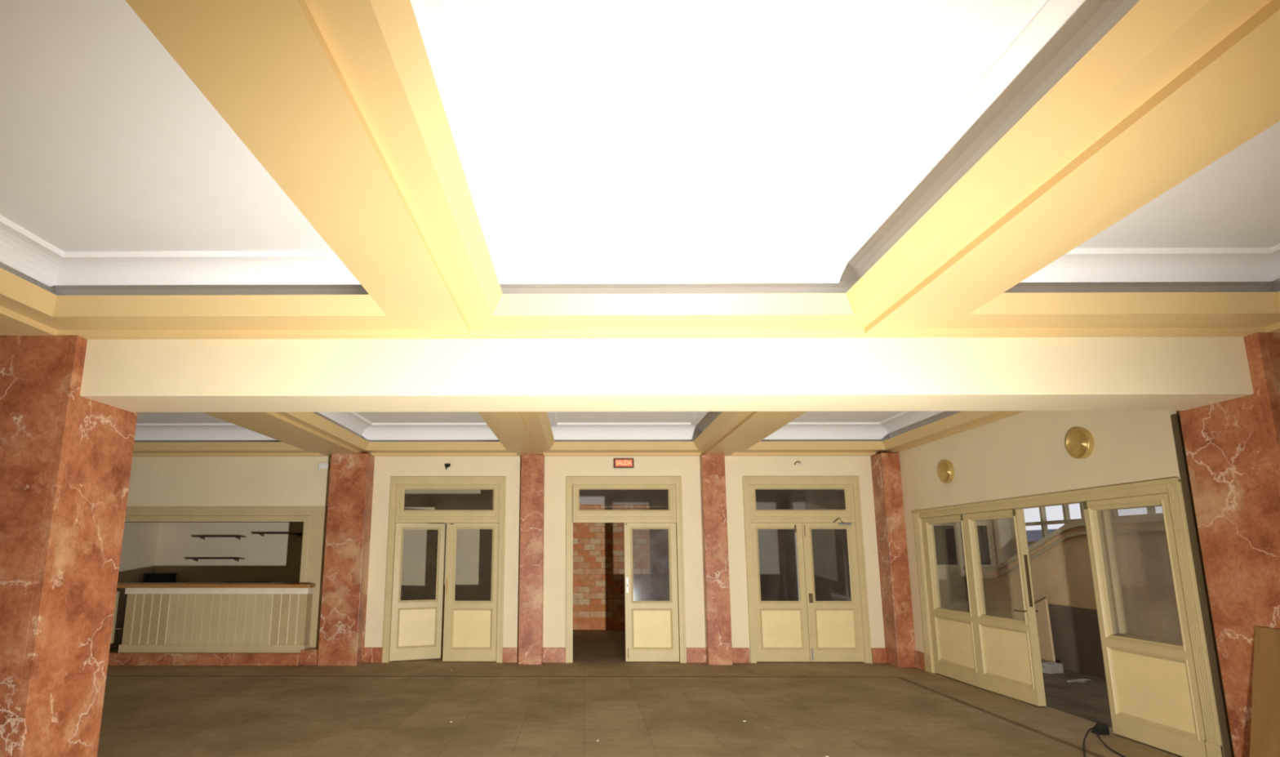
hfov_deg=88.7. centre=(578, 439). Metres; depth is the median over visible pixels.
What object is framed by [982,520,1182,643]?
wall
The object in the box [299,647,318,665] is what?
baseboard
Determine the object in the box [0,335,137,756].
marble column
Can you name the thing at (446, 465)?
stub
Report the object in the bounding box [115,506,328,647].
trim
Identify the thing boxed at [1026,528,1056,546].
facade
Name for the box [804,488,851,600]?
door glass
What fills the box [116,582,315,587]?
countertop
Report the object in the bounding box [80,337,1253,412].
cross beam
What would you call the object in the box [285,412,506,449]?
coffer lip
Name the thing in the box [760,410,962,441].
coffer coving
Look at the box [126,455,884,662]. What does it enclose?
wall
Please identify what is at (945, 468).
wall lamp
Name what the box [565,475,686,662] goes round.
door
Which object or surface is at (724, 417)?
coffer lip
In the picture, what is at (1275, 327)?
ceiling beam
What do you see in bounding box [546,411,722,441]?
coffer coving
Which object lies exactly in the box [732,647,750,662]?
baseboard
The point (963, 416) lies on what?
coffer lip
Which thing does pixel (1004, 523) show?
wall
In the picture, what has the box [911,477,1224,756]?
door
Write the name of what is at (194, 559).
wall shelf
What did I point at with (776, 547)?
door glass
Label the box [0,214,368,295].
coffer coving
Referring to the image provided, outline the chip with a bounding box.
[1066,678,1091,683]
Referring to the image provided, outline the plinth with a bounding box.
[107,651,300,666]
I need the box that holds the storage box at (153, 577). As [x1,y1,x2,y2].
[143,572,177,582]
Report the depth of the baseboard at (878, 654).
9.95 m
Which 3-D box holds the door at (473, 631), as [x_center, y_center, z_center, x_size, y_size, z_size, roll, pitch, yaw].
[-2.091,2.029,10.416,1.844,2.862,0.416,0,-10,0]
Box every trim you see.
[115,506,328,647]
[964,515,1165,578]
[1170,414,1234,756]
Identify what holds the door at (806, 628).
in the wall at (154, 481)
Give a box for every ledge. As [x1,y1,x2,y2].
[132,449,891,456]
[886,410,1026,452]
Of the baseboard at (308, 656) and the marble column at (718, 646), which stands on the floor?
the marble column at (718, 646)
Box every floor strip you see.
[106,675,902,677]
[898,677,1104,756]
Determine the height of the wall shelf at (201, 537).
0.061 m
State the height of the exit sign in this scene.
0.152 m
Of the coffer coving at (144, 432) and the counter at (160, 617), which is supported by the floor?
the counter at (160, 617)
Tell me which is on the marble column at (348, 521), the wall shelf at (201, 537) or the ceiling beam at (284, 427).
the ceiling beam at (284, 427)
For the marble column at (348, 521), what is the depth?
9.97 m
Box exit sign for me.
[613,457,634,467]
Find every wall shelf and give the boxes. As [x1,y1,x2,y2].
[184,558,244,561]
[191,536,246,539]
[251,533,302,536]
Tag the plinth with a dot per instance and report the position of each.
(115, 658)
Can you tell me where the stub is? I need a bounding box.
[444,463,450,469]
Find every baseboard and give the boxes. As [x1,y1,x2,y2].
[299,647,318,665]
[363,647,382,662]
[502,647,518,662]
[542,647,565,662]
[686,647,706,662]
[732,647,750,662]
[871,647,887,662]
[914,650,924,670]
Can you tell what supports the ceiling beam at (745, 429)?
on the marble column at (718, 646)
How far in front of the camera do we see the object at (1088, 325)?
4.65 m
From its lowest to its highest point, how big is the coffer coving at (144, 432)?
0.320 m
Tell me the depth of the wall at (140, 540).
11.95 m
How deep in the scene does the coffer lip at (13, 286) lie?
4.41 m
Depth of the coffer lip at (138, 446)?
10.21 m
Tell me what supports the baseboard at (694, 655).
attached to the wall at (154, 481)
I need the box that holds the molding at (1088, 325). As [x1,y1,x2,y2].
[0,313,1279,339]
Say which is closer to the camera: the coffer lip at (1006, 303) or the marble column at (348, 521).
the coffer lip at (1006, 303)
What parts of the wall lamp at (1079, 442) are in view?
dish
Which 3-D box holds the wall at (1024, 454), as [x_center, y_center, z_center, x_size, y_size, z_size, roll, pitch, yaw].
[5.018,1.170,7.772,0.140,3.650,5.070,0,-10,0]
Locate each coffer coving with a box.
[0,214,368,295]
[133,422,280,442]
[313,411,499,441]
[410,0,1139,293]
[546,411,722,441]
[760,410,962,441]
[1004,243,1279,292]
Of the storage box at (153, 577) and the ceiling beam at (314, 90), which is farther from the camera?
the storage box at (153, 577)
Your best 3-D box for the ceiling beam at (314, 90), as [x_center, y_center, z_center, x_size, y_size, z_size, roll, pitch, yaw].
[-0.970,-1.353,1.666,0.714,0.144,6.165,0,-10,0]
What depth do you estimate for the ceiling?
3.15 m
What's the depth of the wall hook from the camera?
10.47 m
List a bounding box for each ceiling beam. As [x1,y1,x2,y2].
[0,293,57,335]
[124,0,491,334]
[203,412,364,455]
[477,411,549,455]
[697,411,805,454]
[854,0,1279,333]
[1264,321,1279,332]
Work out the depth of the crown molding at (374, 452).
10.44 m
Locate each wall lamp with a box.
[937,460,954,482]
[1065,427,1093,458]
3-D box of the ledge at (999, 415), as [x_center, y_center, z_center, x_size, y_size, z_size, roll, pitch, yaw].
[4.929,-0.248,8.039,0.319,0.144,4.860,0,-10,0]
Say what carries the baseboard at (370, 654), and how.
attached to the wall at (154, 481)
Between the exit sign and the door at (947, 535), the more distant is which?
the door at (947, 535)
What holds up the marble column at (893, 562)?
on the floor
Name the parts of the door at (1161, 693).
panel, panel, lever handle, lock plate, panel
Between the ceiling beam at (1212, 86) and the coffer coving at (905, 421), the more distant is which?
the coffer coving at (905, 421)
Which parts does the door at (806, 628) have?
panel, transom frame, panel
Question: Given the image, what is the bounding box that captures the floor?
[97,629,1182,756]
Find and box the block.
[1041,661,1063,673]
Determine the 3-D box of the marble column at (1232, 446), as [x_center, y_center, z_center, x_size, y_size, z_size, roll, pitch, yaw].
[5.199,0.868,4.702,0.753,3.196,0.690,0,-10,0]
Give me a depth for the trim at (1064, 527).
9.49 m
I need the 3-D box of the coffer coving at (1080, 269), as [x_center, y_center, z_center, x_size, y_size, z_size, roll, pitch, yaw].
[3.654,-1.601,1.536,2.350,0.320,6.155,0,-10,0]
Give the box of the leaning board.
[1249,626,1279,756]
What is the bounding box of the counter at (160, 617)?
[110,582,315,652]
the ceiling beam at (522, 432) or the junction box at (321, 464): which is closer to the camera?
the ceiling beam at (522, 432)
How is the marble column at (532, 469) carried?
on the floor
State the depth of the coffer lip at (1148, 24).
2.87 m
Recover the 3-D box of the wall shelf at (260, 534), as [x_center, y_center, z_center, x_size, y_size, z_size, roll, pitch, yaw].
[-5.750,1.814,12.508,0.950,0.061,0.220,0,-10,0]
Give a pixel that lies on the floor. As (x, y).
(142, 716)
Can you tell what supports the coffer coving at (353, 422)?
attached to the ceiling
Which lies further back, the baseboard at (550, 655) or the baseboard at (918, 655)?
the baseboard at (550, 655)
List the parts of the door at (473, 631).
panel, transom frame, panel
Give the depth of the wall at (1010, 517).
12.19 m
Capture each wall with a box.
[109,522,159,648]
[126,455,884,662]
[154,489,493,642]
[573,488,670,629]
[898,410,1180,653]
[958,518,1013,612]
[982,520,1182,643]
[1008,517,1014,555]
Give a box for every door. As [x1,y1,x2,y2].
[382,476,506,662]
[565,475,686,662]
[742,475,872,662]
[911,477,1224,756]
[933,519,1003,612]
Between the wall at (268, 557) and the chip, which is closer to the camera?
the chip
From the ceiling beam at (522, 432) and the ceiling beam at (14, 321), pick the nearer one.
the ceiling beam at (14, 321)
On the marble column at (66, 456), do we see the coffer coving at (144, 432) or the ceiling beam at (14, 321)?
the ceiling beam at (14, 321)
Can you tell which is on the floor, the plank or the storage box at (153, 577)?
the plank
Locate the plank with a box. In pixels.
[1034,598,1055,662]
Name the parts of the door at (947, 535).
glass pane, glass pane, frame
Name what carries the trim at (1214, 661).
attached to the wall at (1024, 454)
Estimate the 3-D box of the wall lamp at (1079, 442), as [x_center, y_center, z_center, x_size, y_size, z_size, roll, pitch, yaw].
[4.908,0.034,6.397,0.057,0.300,0.300,0,-10,0]
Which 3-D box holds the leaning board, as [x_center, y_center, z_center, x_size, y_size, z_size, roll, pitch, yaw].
[4.681,1.801,4.067,0.261,1.131,0.950,0,-10,0]
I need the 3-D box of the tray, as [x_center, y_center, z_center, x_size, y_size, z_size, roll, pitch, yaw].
[-6.256,2.682,12.229,0.860,0.035,0.280,0,-10,0]
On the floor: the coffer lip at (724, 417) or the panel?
the panel
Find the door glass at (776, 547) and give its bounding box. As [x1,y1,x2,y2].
[755,488,805,600]
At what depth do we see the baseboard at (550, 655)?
9.99 m
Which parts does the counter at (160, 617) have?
flap door, panel, skirting, panel, panel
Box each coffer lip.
[0,267,386,316]
[133,441,305,450]
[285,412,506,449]
[369,0,1208,315]
[537,411,739,449]
[746,410,998,449]
[968,291,1279,314]
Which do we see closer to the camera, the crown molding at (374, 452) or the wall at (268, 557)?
the crown molding at (374, 452)
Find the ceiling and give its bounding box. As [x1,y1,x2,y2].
[0,0,1279,423]
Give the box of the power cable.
[1082,720,1125,756]
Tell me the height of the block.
0.136 m
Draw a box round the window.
[1010,502,1163,555]
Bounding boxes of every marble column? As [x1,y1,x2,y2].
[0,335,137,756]
[317,453,374,666]
[518,453,544,664]
[699,453,732,665]
[870,452,915,666]
[1178,332,1279,756]
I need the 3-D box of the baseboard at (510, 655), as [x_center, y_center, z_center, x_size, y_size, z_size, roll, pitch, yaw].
[-1.046,3.298,10.007,0.268,0.222,0.030,0,-10,0]
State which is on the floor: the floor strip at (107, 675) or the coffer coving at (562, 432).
the floor strip at (107, 675)
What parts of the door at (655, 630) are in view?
transom frame, lock plate, panel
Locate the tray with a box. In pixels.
[218,582,271,582]
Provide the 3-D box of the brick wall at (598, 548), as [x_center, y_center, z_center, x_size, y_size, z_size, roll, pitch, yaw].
[0.512,2.372,14.697,3.200,3.650,0.220,0,-10,0]
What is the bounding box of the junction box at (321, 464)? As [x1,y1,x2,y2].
[318,462,328,468]
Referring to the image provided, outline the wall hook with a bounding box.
[794,461,802,466]
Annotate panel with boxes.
[1048,604,1106,679]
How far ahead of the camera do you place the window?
10.90 m
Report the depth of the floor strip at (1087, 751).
6.48 m
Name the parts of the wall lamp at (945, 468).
dish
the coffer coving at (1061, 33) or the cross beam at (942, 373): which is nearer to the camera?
the coffer coving at (1061, 33)

